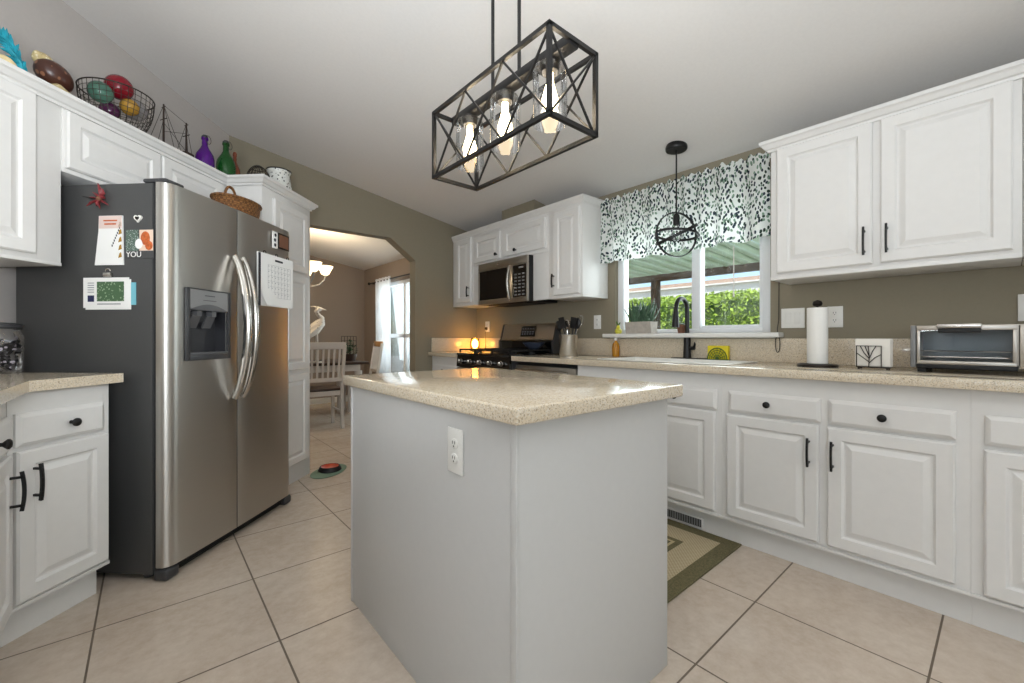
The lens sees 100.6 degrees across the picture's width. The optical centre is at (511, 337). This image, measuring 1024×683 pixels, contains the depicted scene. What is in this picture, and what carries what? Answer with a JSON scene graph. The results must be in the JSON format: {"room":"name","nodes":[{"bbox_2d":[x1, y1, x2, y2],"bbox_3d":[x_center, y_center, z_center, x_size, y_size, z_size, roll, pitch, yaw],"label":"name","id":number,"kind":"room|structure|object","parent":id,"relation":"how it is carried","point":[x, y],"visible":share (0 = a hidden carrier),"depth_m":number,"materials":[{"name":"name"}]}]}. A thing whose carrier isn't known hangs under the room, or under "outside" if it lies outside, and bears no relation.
{"room":"kitchen","nodes":[
{"label":"kitchen","id":0,"kind":"room"},
{"bbox_2d":[0,0,228,369],"bbox_3d":[-2.336,-0.425,2.303,0.120,2.980,2.035,0,0,4],"label":"wall","id":1,"kind":"structure","parent":0,"point":[52,28],"depth_m":2.26,"materials":[{"name":"grey paint"}]},
{"bbox_2d":[0,77,61,266],"bbox_3d":[-2.141,-0.673,1.577,0.370,0.724,0.558,0,0,4],"label":"upper cabinet","id":2,"kind":"object","parent":1,"relation":"attached to","point":[30,124],"visible":0.9,"depth_m":1.72,"materials":[{"name":"white paint"}]},
{"bbox_2d":[0,27,27,71],"bbox_3d":[-2.138,-1.171,1.810,0.078,0.268,0.197,0,0,4],"label":"ornament","id":3,"kind":"object","parent":2,"relation":"on","point":[6,40],"visible":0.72,"depth_m":1.81,"materials":[{"name":"blue plastic"}]},
{"bbox_2d":[61,107,225,198],"bbox_3d":[-2.083,-0.880,2.334,0.370,0.310,0.957,0,0,4],"label":"upper cabinet","id":4,"kind":"object","parent":1,"relation":"attached to","point":[91,153],"visible":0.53,"depth_m":2.03,"materials":[{"name":"white paint"}]},
{"bbox_2d":[31,50,73,92],"bbox_3d":[-2.074,-1.154,1.940,0.120,0.238,0.169,0,0,4],"label":"turtle figurine","id":5,"kind":"object","parent":4,"relation":"on","point":[45,68],"visible":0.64,"depth_m":1.89,"materials":[{"name":"ceramic"}]},
{"bbox_2d":[75,77,154,132],"bbox_3d":[-2.011,-1.141,2.165,0.299,0.202,0.299,0,0,4],"label":"wire bowl","id":6,"kind":"object","parent":4,"relation":"on","point":[78,79],"visible":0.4,"depth_m":2.09,"materials":[{"name":"metal"}]},
{"bbox_2d":[86,80,113,103],"bbox_3d":[-2.017,-1.205,2.083,0.100,0.100,0.100,0,0,-41],"label":"glass ball","id":7,"kind":"object","parent":6,"relation":"in","point":[89,85],"visible":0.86,"depth_m":2.06,"materials":[{"name":"glass"}]},
{"bbox_2d":[98,102,119,117],"bbox_3d":[-2.083,-1.177,2.200,0.086,0.086,0.086,0,0,-41],"label":"glass ball","id":8,"kind":"object","parent":6,"relation":"in","point":[111,104],"visible":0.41,"depth_m":2.18,"materials":[{"name":"glass"}]},
{"bbox_2d":[103,74,134,99],"bbox_3d":[-2.001,-1.275,2.164,0.118,0.118,0.118,0,0,-41],"label":"glass ball","id":9,"kind":"object","parent":6,"relation":"in","point":[115,77],"visible":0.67,"depth_m":2.13,"materials":[{"name":"glass"}]},
{"bbox_2d":[119,98,139,115],"bbox_3d":[-1.943,-1.172,2.160,0.080,0.080,0.080,0,0,-41],"label":"glass ball","id":10,"kind":"object","parent":6,"relation":"in","point":[122,102],"visible":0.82,"depth_m":2.14,"materials":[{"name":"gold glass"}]},
{"bbox_2d":[124,99,147,120],"bbox_3d":[-1.994,-1.205,2.250,0.104,0.104,0.104,0,0,-41],"label":"glass ball","id":11,"kind":"object","parent":6,"relation":"in","point":[136,101],"visible":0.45,"depth_m":2.24,"materials":[{"name":"glass"}]},
{"bbox_2d":[0,58,317,210],"bbox_3d":[-1.894,-1.029,2.324,0.528,0.056,2.186,0,0,4],"label":"crown molding","id":12,"kind":"structure","parent":4,"relation":"attached to","point":[10,72],"depth_m":2.12,"materials":[{"name":"white paint"}]},
{"bbox_2d":[151,104,193,156],"bbox_3d":[-1.995,-1.190,2.500,0.068,0.305,0.303,0,0,4],"label":"model ship","id":13,"kind":"object","parent":4,"relation":"on","point":[164,106],"visible":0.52,"depth_m":2.50,"materials":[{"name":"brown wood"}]},
{"bbox_2d":[195,134,214,167],"bbox_3d":[-1.968,-1.168,2.723,0.104,0.262,0.104,0,0,4],"label":"glass bottle","id":14,"kind":"object","parent":4,"relation":"on","point":[203,154],"visible":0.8,"depth_m":2.70,"materials":[{"name":"purple glass"}]},
{"bbox_2d":[310,255,363,398],"bbox_3d":[-2.716,-0.435,4.917,3.720,3.000,3.800,0,0,-41],"label":"wall","id":15,"kind":"structure","parent":0,"point":[341,294],"depth_m":7.08,"materials":[{"name":"beige paint"}]},
{"bbox_2d":[310,397,347,404],"bbox_3d":[-2.828,1.020,5.024,3.449,0.090,3.190,0,0,-41],"label":"baseboard","id":16,"kind":"structure","parent":15,"relation":"attached to","point":[318,400],"depth_m":6.89,"materials":[{"name":"white paint"}]},
{"bbox_2d":[368,273,409,284],"bbox_3d":[-1.677,-0.890,6.249,0.106,0.044,2.034,0,0,-41],"label":"curtain rod","id":17,"kind":"object","parent":15,"relation":"attached to","point":[408,273],"visible":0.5,"depth_m":6.29,"materials":[{"name":"brown metal"}]},
{"bbox_2d":[375,276,390,372],"bbox_3d":[-1.998,0.040,6.586,0.068,1.940,0.560,0,0,-41],"label":"curtain","id":18,"kind":"object","parent":17,"relation":"hanging from","point":[382,289],"visible":0.72,"depth_m":6.54,"materials":[{"name":"white fabric"}]},
{"bbox_2d":[229,135,476,371],"bbox_3d":[-1.344,-0.257,4.117,2.380,2.644,0.120,0,0,-41],"label":"wall","id":19,"kind":"structure","parent":0,"point":[425,241],"depth_m":4.30,"materials":[{"name":"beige paint"}]},
{"bbox_2d":[431,338,475,351],"bbox_3d":[-0.625,0.072,4.635,0.570,0.144,0.020,0,0,-41],"label":"backsplash","id":20,"kind":"structure","parent":19,"relation":"attached to","point":[437,344],"depth_m":4.58,"materials":[{"name":"tile"}]},
{"bbox_2d":[0,401,1023,682],"bbox_3d":[-1.595,1.125,1.399,6.600,0.120,10.600,0,0,-41],"label":"floor","id":21,"kind":"structure","parent":0,"point":[270,602],"depth_m":1.57,"materials":[{"name":"tile"}]},
{"bbox_2d":[0,403,26,634],"bbox_3d":[-1.699,0.626,1.026,0.638,0.878,0.612,0,0,-41],"label":"base cabinet","id":22,"kind":"object","parent":21,"relation":"on","point":[6,442],"visible":1,"depth_m":1.37,"materials":[{"name":"white paint"}]},
{"bbox_2d":[0,384,109,647],"bbox_3d":[-1.963,0.626,1.623,0.658,0.878,0.336,0,0,4],"label":"base cabinet","id":23,"kind":"object","parent":21,"relation":"on","point":[60,437],"visible":0.89,"depth_m":1.58,"materials":[{"name":"white paint"}]},
{"bbox_2d":[0,372,122,404],"bbox_3d":[-1.651,0.166,1.137,0.874,0.038,1.916,0,0,-41],"label":"countertop","id":24,"kind":"structure","parent":23,"relation":"on","point":[13,385],"depth_m":1.57,"materials":[{"name":"stone"}]},
{"bbox_2d":[0,322,24,371],"bbox_3d":[-2.140,0.041,1.761,0.160,0.211,0.160,0,0,-41],"label":"candy jar","id":25,"kind":"object","parent":24,"relation":"on","point":[18,344],"visible":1,"depth_m":1.79,"materials":[{"name":"clear glass"}]},
{"bbox_2d":[16,178,290,580],"bbox_3d":[-1.770,0.182,2.329,0.841,1.766,0.917,0,0,4],"label":"refrigerator","id":26,"kind":"object","parent":21,"relation":"on","point":[199,411],"visible":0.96,"depth_m":1.90,"materials":[{"name":"grey metal"}]},
{"bbox_2d":[82,183,107,207],"bbox_3d":[-1.824,-0.620,1.858,0.136,0.114,0.028,0,0,4],"label":"magnet","id":27,"kind":"object","parent":26,"relation":"attached to","point":[101,192],"visible":1,"depth_m":1.85,"materials":[{"name":"red plastic"}]},
{"bbox_2d":[83,277,135,309],"bbox_3d":[-1.766,-0.195,1.865,0.246,0.140,0.006,0,0,4],"label":"map","id":28,"kind":"object","parent":26,"relation":"attached to","point":[114,293],"visible":1,"depth_m":1.86,"materials":[{"name":"white paper"}]},
{"bbox_2d":[97,281,123,300],"bbox_3d":[-1.759,-0.204,1.861,0.128,0.086,0.001,0,0,4],"label":"print","id":29,"kind":"object","parent":28,"relation":"on","point":[106,290],"depth_m":1.86},
{"bbox_2d":[95,215,123,264],"bbox_3d":[-1.767,-0.428,1.864,0.134,0.216,0.008,0,0,4],"label":"notepad","id":30,"kind":"object","parent":26,"relation":"attached to","point":[110,241],"visible":1,"depth_m":1.86,"materials":[{"name":"white paper"}]},
{"bbox_2d":[125,229,153,258],"bbox_3d":[-1.627,-0.411,1.855,0.134,0.128,0.005,0,0,4],"label":"photo card","id":31,"kind":"object","parent":26,"relation":"attached to","point":[139,243],"visible":1,"depth_m":1.85,"materials":[{"name":"multicoloured paper"}]},
{"bbox_2d":[126,230,137,250],"bbox_3d":[-1.661,-0.426,1.858,0.058,0.091,0.001,0,0,4],"label":"picture","id":32,"kind":"object","parent":31,"relation":"on","point":[131,235],"depth_m":1.86},
{"bbox_2d":[139,230,152,250],"bbox_3d":[-1.594,-0.426,1.853,0.064,0.091,0.001,0,0,5],"label":"picture","id":33,"kind":"object","parent":31,"relation":"attached to","point":[150,232],"depth_m":1.85},
{"bbox_2d":[210,186,261,218],"bbox_3d":[-1.668,-0.784,2.580,0.218,0.211,0.339,0,0,4],"label":"wicker basket","id":34,"kind":"object","parent":26,"relation":"on","point":[240,203],"visible":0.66,"depth_m":2.48,"materials":[{"name":"wicker"}]},
{"bbox_2d":[257,250,292,308],"bbox_3d":[-1.410,-0.346,2.563,0.038,0.323,0.330,0,0,4],"label":"calendar","id":35,"kind":"object","parent":26,"relation":"attached to","point":[274,274],"visible":1,"depth_m":2.54,"materials":[{"name":"white paper"}]},
{"bbox_2d":[258,252,260,304],"bbox_3d":[-1.430,-0.336,2.409,0.002,0.302,0.018,0,0,4],"label":"print","id":36,"kind":"object","parent":35,"relation":"attached to","point":[259,253],"depth_m":2.41},
{"bbox_2d":[272,231,277,248],"bbox_3d":[-1.427,-0.590,2.560,0.006,0.100,0.050,0,0,4],"label":"magnet","id":37,"kind":"object","parent":26,"relation":"attached to","point":[274,234],"visible":1,"depth_m":2.56,"materials":[{"name":"plastic"}]},
{"bbox_2d":[278,233,288,251],"bbox_3d":[-1.420,-0.595,2.642,0.005,0.095,0.110,0,0,4],"label":"magnet","id":38,"kind":"object","parent":26,"relation":"attached to","point":[283,240],"visible":1,"depth_m":2.64,"materials":[{"name":"brown metal"}]},
{"bbox_2d":[279,235,287,249],"bbox_3d":[-1.418,-0.595,2.642,0.001,0.075,0.090,0,0,4],"label":"picture","id":39,"kind":"object","parent":38,"relation":"attached to","point":[283,239],"depth_m":2.64,"materials":[{"name":"brown paper"}]},
{"bbox_2d":[226,185,309,484],"bbox_3d":[-1.855,0.015,3.086,0.520,2.100,0.570,0,0,4],"label":"pantry cabinet","id":40,"kind":"object","parent":21,"relation":"on","point":[279,211],"visible":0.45,"depth_m":3.15,"materials":[{"name":"white paint"}]},
{"bbox_2d":[216,140,235,174],"bbox_3d":[-1.918,-1.179,2.850,0.112,0.285,0.112,0,0,4],"label":"glass bottle","id":41,"kind":"object","parent":40,"relation":"on","point":[225,163],"visible":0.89,"depth_m":2.82,"materials":[{"name":"green glass"}]},
{"bbox_2d":[247,165,269,176],"bbox_3d":[-1.822,-1.140,3.053,0.186,0.198,0.186,0,0,4],"label":"wire basket","id":42,"kind":"object","parent":40,"relation":"on","point":[255,166],"visible":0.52,"depth_m":3.03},
{"bbox_2d":[266,166,291,189],"bbox_3d":[-1.778,-1.156,3.240,0.178,0.238,0.178,0,0,4],"label":"ceramic pot","id":43,"kind":"object","parent":40,"relation":"on","point":[281,175],"visible":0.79,"depth_m":3.18,"materials":[{"name":"white ceramic"}]},
{"bbox_2d":[310,342,346,428],"bbox_3d":[-2.267,0.558,5.056,0.438,1.017,0.513,0,0,-37],"label":"dining chair","id":44,"kind":"object","parent":21,"relation":"on","point":[322,390],"visible":0.59,"depth_m":4.95,"materials":[{"name":"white wood"}]},
{"bbox_2d":[310,464,346,478],"bbox_3d":[-1.460,1.061,3.391,0.228,0.006,0.380,0,0,4],"label":"pet mat","id":45,"kind":"object","parent":21,"relation":"on","point":[315,475],"visible":0.65,"depth_m":3.30,"materials":[{"name":"green rubber"}]},
{"bbox_2d":[318,463,341,472],"bbox_3d":[-1.459,1.040,3.406,0.176,0.034,0.175,0,0,-41],"label":"pet bowl","id":46,"kind":"object","parent":45,"relation":"on","point":[330,467],"visible":1,"depth_m":3.37,"materials":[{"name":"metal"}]},
{"bbox_2d":[310,359,368,412],"bbox_3d":[-2.777,0.686,5.365,1.630,0.757,0.920,0,0,-41],"label":"dining table","id":47,"kind":"object","parent":21,"relation":"on","point":[349,365],"visible":0.23,"depth_m":5.46,"materials":[{"name":"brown wood"}]},
{"bbox_2d":[310,306,324,362],"bbox_3d":[-2.467,-0.045,5.288,0.223,0.706,0.222,0,0,4],"label":"statue","id":48,"kind":"object","parent":47,"relation":"on","point":[316,326],"visible":0.66,"depth_m":5.28,"materials":[{"name":"ceramic"}]},
{"bbox_2d":[341,336,357,360],"bbox_3d":[-2.205,0.141,5.759,0.257,0.333,0.382,0,0,-41],"label":"potted plant","id":49,"kind":"object","parent":47,"relation":"on","point":[349,357],"visible":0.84,"depth_m":5.71,"materials":[{"name":"green plant"}]},
{"bbox_2d":[344,341,382,412],"bbox_3d":[-2.225,0.558,6.304,0.513,1.017,0.438,0,0,-33],"label":"dining chair","id":50,"kind":"object","parent":21,"relation":"on","point":[377,349],"visible":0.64,"depth_m":6.33,"materials":[{"name":"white wood"}]},
{"bbox_2d":[432,356,458,369],"bbox_3d":[-0.467,0.626,4.428,0.632,0.878,0.530,0,0,-41],"label":"base cabinet","id":51,"kind":"object","parent":21,"relation":"on","point":[438,363],"visible":0.18,"depth_m":4.27,"materials":[{"name":"white paint"}]},
{"bbox_2d":[428,338,499,356],"bbox_3d":[-0.465,0.092,4.434,0.628,0.185,0.535,0,0,-41],"label":"countertop","id":52,"kind":"structure","parent":51,"relation":"on","point":[442,347],"depth_m":4.57,"materials":[{"name":"stone"}]},
{"bbox_2d":[457,323,559,369],"bbox_3d":[-0.065,0.464,3.903,0.667,1.203,0.766,0,0,-41],"label":"gas stove","id":53,"kind":"object","parent":21,"relation":"on","point":[512,338],"visible":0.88,"depth_m":3.86,"materials":[{"name":"black metal"}]},
{"bbox_2d":[457,352,558,357],"bbox_3d":[-0.044,0.149,3.921,0.610,0.020,0.766,0,0,-41],"label":"cooktop","id":54,"kind":"object","parent":53,"relation":"in","point":[467,354],"depth_m":3.77,"materials":[{"name":"black glass"}]},
{"bbox_2d":[523,342,544,348],"bbox_3d":[0.193,0.070,3.769,0.179,0.060,0.224,0,0,-41],"label":"bowl","id":55,"kind":"object","parent":53,"relation":"on","point":[530,345],"visible":0.98,"depth_m":3.71,"materials":[{"name":"blue ceramic"}]},
{"bbox_2d":[351,387,666,682],"bbox_3d":[-0.066,0.628,1.559,0.677,0.874,1.020,0,0,-41],"label":"kitchen island","id":56,"kind":"object","parent":21,"relation":"on","point":[545,561],"visible":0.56,"depth_m":1.18,"materials":[{"name":"white paint"}]},
{"bbox_2d":[448,426,463,475],"bbox_3d":[-0.153,0.302,1.138,0.009,0.120,0.072,0,0,-41],"label":"wall outlet","id":57,"kind":"object","parent":56,"relation":"attached to","point":[455,436],"visible":1,"depth_m":1.13,"materials":[{"name":"white plastic"}]},
{"bbox_2d":[343,367,682,425],"bbox_3d":[-0.065,0.171,1.552,0.722,0.039,1.070,0,0,-41],"label":"island countertop","id":58,"kind":"structure","parent":56,"relation":"on","point":[513,397],"depth_m":1.25,"materials":[{"name":"stone"}]},
{"bbox_2d":[515,362,577,374],"bbox_3d":[0.434,0.631,3.369,0.617,0.868,0.645,0,0,-41],"label":"dishwasher","id":59,"kind":"object","parent":21,"relation":"on","point":[523,366],"visible":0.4,"depth_m":3.16,"materials":[{"name":"metal"}]},
{"bbox_2d":[578,365,726,538],"bbox_3d":[0.972,0.626,2.751,0.632,0.878,0.980,0,0,-41],"label":"base cabinet","id":60,"kind":"object","parent":21,"relation":"on","point":[694,418],"visible":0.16,"depth_m":2.31,"materials":[{"name":"white paint"}]},
{"bbox_2d":[667,507,703,529],"bbox_3d":[0.978,1.022,2.417,0.013,0.062,0.225,0,0,-41],"label":"floor register","id":61,"kind":"object","parent":60,"relation":"attached to","point":[674,514],"visible":0.84,"depth_m":2.41,"materials":[{"name":"white paint"}]},
{"bbox_2d":[667,518,741,603],"bbox_3d":[0.432,1.059,2.353,0.900,0.010,1.240,0,0,-41],"label":"rug","id":62,"kind":"object","parent":21,"relation":"on","point":[692,552],"visible":0.24,"depth_m":2.08,"materials":[{"name":"fabric"}]},
{"bbox_2d":[722,374,971,624],"bbox_3d":[1.577,0.626,2.045,0.632,0.878,0.878,0,0,-41],"label":"base cabinet","id":63,"kind":"object","parent":21,"relation":"on","point":[866,485],"visible":0.98,"depth_m":1.78,"materials":[{"name":"white paint"}]},
{"bbox_2d":[971,390,1023,642],"bbox_3d":[2.139,0.626,1.391,0.632,0.878,0.846,0,0,-41],"label":"base cabinet","id":64,"kind":"object","parent":21,"relation":"on","point":[997,418],"visible":0.98,"depth_m":1.49,"materials":[{"name":"white paint"}]},
{"bbox_2d":[511,338,1023,392],"bbox_3d":[1.331,0.094,2.341,0.628,0.182,3.380,0,0,-41],"label":"countertop","id":65,"kind":"structure","parent":64,"relation":"on","point":[841,352],"depth_m":2.30,"materials":[{"name":"stone"}]},
{"bbox_2d":[559,334,577,355],"bbox_3d":[0.462,0.058,3.486,0.158,0.174,0.158,0,0,-41],"label":"utensil crock","id":66,"kind":"object","parent":65,"relation":"on","point":[568,343],"visible":1,"depth_m":3.42,"materials":[{"name":"metal"}]},
{"bbox_2d":[612,335,619,356],"bbox_3d":[0.816,0.059,3.341,0.058,0.170,0.058,0,0,4],"label":"soap bottle","id":67,"kind":"object","parent":65,"relation":"on","point":[615,346],"visible":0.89,"depth_m":3.32,"materials":[{"name":"orange plastic"}]},
{"bbox_2d":[599,357,756,364],"bbox_3d":[1.023,0.237,2.716,0.440,0.195,0.850,0,0,-41],"label":"sink","id":68,"kind":"object","parent":65,"relation":"in","point":[647,359],"visible":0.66,"depth_m":2.77,"materials":[{"name":"white ceramic"}]},
{"bbox_2d":[671,296,706,359],"bbox_3d":[1.145,-0.068,2.845,0.208,0.424,0.230,0,0,-41],"label":"faucet","id":69,"kind":"object","parent":65,"relation":"on","point":[687,347],"visible":0.91,"depth_m":2.88,"materials":[{"name":"black metal"}]},
{"bbox_2d":[707,348,727,359],"bbox_3d":[1.332,0.103,2.743,0.046,0.084,0.132,0,0,-41],"label":"sponge holder","id":70,"kind":"object","parent":65,"relation":"on","point":[716,358],"visible":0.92,"depth_m":2.73,"materials":[{"name":"black metal"}]},
{"bbox_2d":[708,346,729,359],"bbox_3d":[1.333,0.093,2.744,0.031,0.088,0.132,0,0,-41],"label":"sponge","id":71,"kind":"object","parent":70,"relation":"in","point":[726,349],"visible":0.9,"depth_m":2.72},
{"bbox_2d":[797,300,838,367],"bbox_3d":[1.549,-0.024,2.156,0.174,0.337,0.174,0,0,-41],"label":"paper towel holder","id":72,"kind":"object","parent":65,"relation":"on","point":[817,303],"visible":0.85,"depth_m":2.11,"materials":[{"name":"brown metal"}]},
{"bbox_2d":[807,307,827,363],"bbox_3d":[1.549,-0.013,2.156,0.089,0.281,0.089,0,0,-41],"label":"paper towel","id":73,"kind":"object","parent":72,"relation":"on","point":[817,317],"visible":1,"depth_m":2.12,"materials":[{"name":"paper"}]},
{"bbox_2d":[856,345,891,369],"bbox_3d":[1.663,0.090,1.953,0.058,0.110,0.120,0,0,-41],"label":"napkin holder","id":74,"kind":"object","parent":65,"relation":"on","point":[869,355],"visible":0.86,"depth_m":1.95,"materials":[{"name":"metal"}]},
{"bbox_2d":[855,339,890,366],"bbox_3d":[1.653,0.067,1.947,0.012,0.128,0.128,0,0,-41],"label":"napkin","id":75,"kind":"object","parent":74,"relation":"in","point":[885,343],"visible":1,"depth_m":1.94,"materials":[{"name":"paper"}]},
{"bbox_2d":[910,323,1023,371],"bbox_3d":[1.942,0.044,1.748,0.326,0.201,0.420,0,0,-41],"label":"toaster oven","id":76,"kind":"object","parent":65,"relation":"on","point":[991,347],"visible":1,"depth_m":1.81,"materials":[{"name":"metal"}]},
{"bbox_2d":[921,355,1010,358],"bbox_3d":[1.924,0.080,1.804,0.220,0.006,0.250,0,0,-41],"label":"tray","id":77,"kind":"object","parent":76,"relation":"on","point":[922,356],"depth_m":1.79,"materials":[{"name":"metal"}]},
{"bbox_2d":[62,0,1023,269],"bbox_3d":[-1.633,-1.795,1.366,6.700,1.302,10.600,0,0,-41],"label":"ceiling","id":78,"kind":"structure","parent":0,"point":[348,91],"depth_m":2.25,"materials":[{"name":"paint"}]},
{"bbox_2d":[310,261,332,286],"bbox_3d":[-2.535,-1.009,5.193,0.658,0.828,0.665,0,0,-41],"label":"chandelier","id":79,"kind":"object","parent":78,"relation":"hanging from","point":[325,270],"visible":0.38,"depth_m":5.25,"materials":[{"name":"white glass"}]},
{"bbox_2d":[432,0,597,190],"bbox_3d":[-0.023,-1.067,1.506,0.219,0.878,0.647,0,0,-41],"label":"chandelier","id":80,"kind":"object","parent":78,"relation":"hanging from","point":[550,63],"visible":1,"depth_m":1.44,"materials":[{"name":"black metal"}]},
{"bbox_2d":[462,113,477,128],"bbox_3d":[-0.166,-0.852,1.672,0.060,0.034,0.060,0,0,-41],"label":"socket","id":81,"kind":"object","parent":80,"relation":"attached to","point":[469,120],"depth_m":1.65,"materials":[{"name":"black metal"}]},
{"bbox_2d":[497,88,513,105],"bbox_3d":[-0.024,-0.852,1.507,0.060,0.034,0.060,0,0,-41],"label":"socket","id":82,"kind":"object","parent":80,"relation":"attached to","point":[505,96],"depth_m":1.49,"materials":[{"name":"black metal"}]},
{"bbox_2d":[540,56,558,77],"bbox_3d":[0.120,-0.852,1.340,0.060,0.034,0.060,0,0,-41],"label":"socket","id":83,"kind":"object","parent":80,"relation":"attached to","point":[555,58],"depth_m":1.32,"materials":[{"name":"black metal"}]},
{"bbox_2d":[654,141,698,256],"bbox_3d":[1.046,-0.873,2.705,0.271,0.719,0.266,0,0,-41],"label":"pendant light","id":84,"kind":"object","parent":78,"relation":"hanging from","point":[674,147],"visible":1,"depth_m":2.69,"materials":[{"name":"black metal"}]},
{"bbox_2d":[364,147,1023,373],"bbox_3d":[0.853,-0.055,3.498,0.150,2.240,10.600,0,0,-41],"label":"wall","id":85,"kind":"structure","parent":0,"point":[881,307],"depth_m":2.26,"materials":[{"name":"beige paint"}]},
{"bbox_2d":[391,278,409,372],"bbox_3d":[-1.552,-0.075,6.291,0.074,1.580,1.670,0,0,-41],"label":"window","id":86,"kind":"structure","parent":85,"relation":"in","point":[400,290],"depth_m":6.46,"materials":[{"name":"white glass"}]},
{"bbox_2d":[453,236,495,308],"bbox_3d":[-0.419,-0.699,4.573,0.374,0.728,0.376,0,0,-41],"label":"upper cabinet","id":87,"kind":"object","parent":85,"relation":"attached to","point":[463,250],"visible":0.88,"depth_m":4.45,"materials":[{"name":"white paint"}]},
{"bbox_2d":[476,338,499,347],"bbox_3d":[-0.233,0.072,4.632,0.019,0.144,0.535,0,0,-41],"label":"backsplash","id":88,"kind":"structure","parent":85,"relation":"attached to","point":[490,342],"depth_m":4.63,"materials":[{"name":"stone"}]},
{"bbox_2d":[474,213,548,304],"bbox_3d":[0.055,-0.693,4.023,0.370,0.740,1.075,0,0,-41],"label":"upper cabinet","id":89,"kind":"object","parent":85,"relation":"attached to","point":[530,236],"visible":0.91,"depth_m":3.75,"materials":[{"name":"white paint"}]},
{"bbox_2d":[478,254,556,306],"bbox_3d":[0.023,-0.516,4.016,0.426,0.404,0.710,0,0,-41],"label":"microwave","id":90,"kind":"object","parent":89,"relation":"attached to","point":[508,282],"visible":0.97,"depth_m":3.87,"materials":[{"name":"metal"}]},
{"bbox_2d":[502,199,545,219],"bbox_3d":[0.154,-1.140,3.986,0.273,0.150,0.450,0,0,-41],"label":"duct cover","id":91,"kind":"object","parent":89,"relation":"on","point":[531,205],"visible":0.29,"depth_m":3.85,"materials":[{"name":"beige paint"}]},
{"bbox_2d":[452,193,603,241],"bbox_3d":[0.070,-1.069,4.030,0.338,0.056,1.837,0,0,-41],"label":"crown molding","id":92,"kind":"structure","parent":89,"relation":"attached to","point":[585,198],"depth_m":3.65,"materials":[{"name":"white paint"}]},
{"bbox_2d":[549,202,607,301],"bbox_3d":[0.522,-0.692,3.476,0.374,0.743,0.360,0,0,-41],"label":"upper cabinet","id":93,"kind":"object","parent":85,"relation":"attached to","point":[576,273],"visible":0.96,"depth_m":3.36,"materials":[{"name":"white paint"}]},
{"bbox_2d":[602,236,783,337],"bbox_3d":[1.202,-0.507,2.991,0.190,1.016,1.255,0,0,-41],"label":"window","id":94,"kind":"structure","parent":85,"relation":"in","point":[699,330],"depth_m":2.93,"materials":[{"name":"white plastic"}]},
{"bbox_2d":[625,298,660,333],"bbox_3d":[0.976,-0.166,3.202,0.100,0.265,0.292,0,0,-41],"label":"potted plant","id":95,"kind":"object","parent":94,"relation":"on","point":[641,318],"visible":1,"depth_m":3.17,"materials":[{"name":"green plant"}]},
{"bbox_2d":[781,308,804,327],"bbox_3d":[1.630,-0.115,2.468,0.009,0.115,0.118,0,0,-41],"label":"light switch","id":96,"kind":"object","parent":85,"relation":"attached to","point":[791,317],"visible":1,"depth_m":2.46,"materials":[{"name":"white plastic"}]},
{"bbox_2d":[578,338,1023,371],"bbox_3d":[1.562,0.074,2.539,0.019,0.142,3.380,0,0,-41],"label":"backsplash","id":97,"kind":"structure","parent":85,"relation":"attached to","point":[840,351],"depth_m":2.65,"materials":[{"name":"stone"}]},
{"bbox_2d":[828,306,842,327],"bbox_3d":[1.760,-0.115,2.317,0.009,0.115,0.072,0,0,-41],"label":"wall outlet","id":98,"kind":"object","parent":85,"relation":"attached to","point":[835,313],"visible":0.92,"depth_m":2.31,"materials":[{"name":"white plastic"}]},
{"bbox_2d":[771,78,1022,284],"bbox_3d":[1.768,-0.657,2.038,0.354,0.695,0.868,0,0,-41],"label":"upper cabinet","id":99,"kind":"object","parent":85,"relation":"attached to","point":[937,187],"visible":1,"depth_m":1.88,"materials":[{"name":"white paint"}]},
{"bbox_2d":[759,59,1023,154],"bbox_3d":[2.033,-1.025,1.740,0.340,0.056,1.755,0,0,-41],"label":"crown molding","id":100,"kind":"structure","parent":99,"relation":"on","point":[1013,71],"depth_m":1.86,"materials":[{"name":"white paint"}]},
{"bbox_2d":[1018,294,1023,320],"bbox_3d":[2.216,-0.130,1.785,0.009,0.115,0.118,0,0,-41],"label":"wall outlet","id":101,"kind":"object","parent":85,"relation":"attached to","point":[1020,296],"visible":1,"depth_m":1.82,"materials":[{"name":"white plastic"}]},
{"bbox_2d":[1022,78,1023,265],"bbox_3d":[2.325,-0.657,1.389,0.354,0.695,0.840,0,0,-41],"label":"upper cabinet","id":102,"kind":"object","parent":85,"relation":"attached to","point":[1023,78],"visible":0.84,"depth_m":1.63,"materials":[{"name":"white paint"}]},
{"label":"outside","id":103,"kind":"structure","parent":0,"visible":0},
{"bbox_3d":[8.617,1.215,15.297,27.000,0.100,40.000,0,0,-41],"label":"ground","id":104,"kind":"structure","parent":103,"visible":0},
{"bbox_2d":[628,237,759,328],"bbox_3d":[2.061,0.007,4.732,3.250,2.315,9.700,0,0,-41],"label":"patio cover","id":105,"kind":"object","parent":104,"relation":"on","point":[653,269],"visible":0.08,"depth_m":5.71,"materials":[{"name":"white"}]},
{"bbox_2d":[628,288,759,328],"bbox_3d":[3.265,0.132,9.476,1.391,2.066,10.934,0,0,-41],"label":"hedge","id":106,"kind":"object","parent":104,"relation":"on","point":[738,309],"visible":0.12,"depth_m":7.95,"materials":[{"name":"green plant"}]},
{"bbox_2d":[628,275,759,302],"bbox_3d":[8.574,-0.545,15.655,7.600,3.420,18.600,0,0,-41],"label":"house","id":107,"kind":"structure","parent":104,"relation":"on","point":[752,282],"depth_m":13.63,"materials":[{"name":"white paint"}]},
{"bbox_3d":[1.154,-1.060,2.960,0.092,0.016,1.224,0,0,-41],"label":"curtain rod","id":108,"kind":"object","parent":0,"visible":0},
{"bbox_2d":[600,152,770,263],"bbox_3d":[1.108,-0.845,2.930,0.066,0.522,1.205,0,0,-41],"label":"valance","id":109,"kind":"object","parent":108,"relation":"hanging from","point":[730,202],"visible":0.98,"depth_m":2.82,"materials":[{"name":"white fabric"}]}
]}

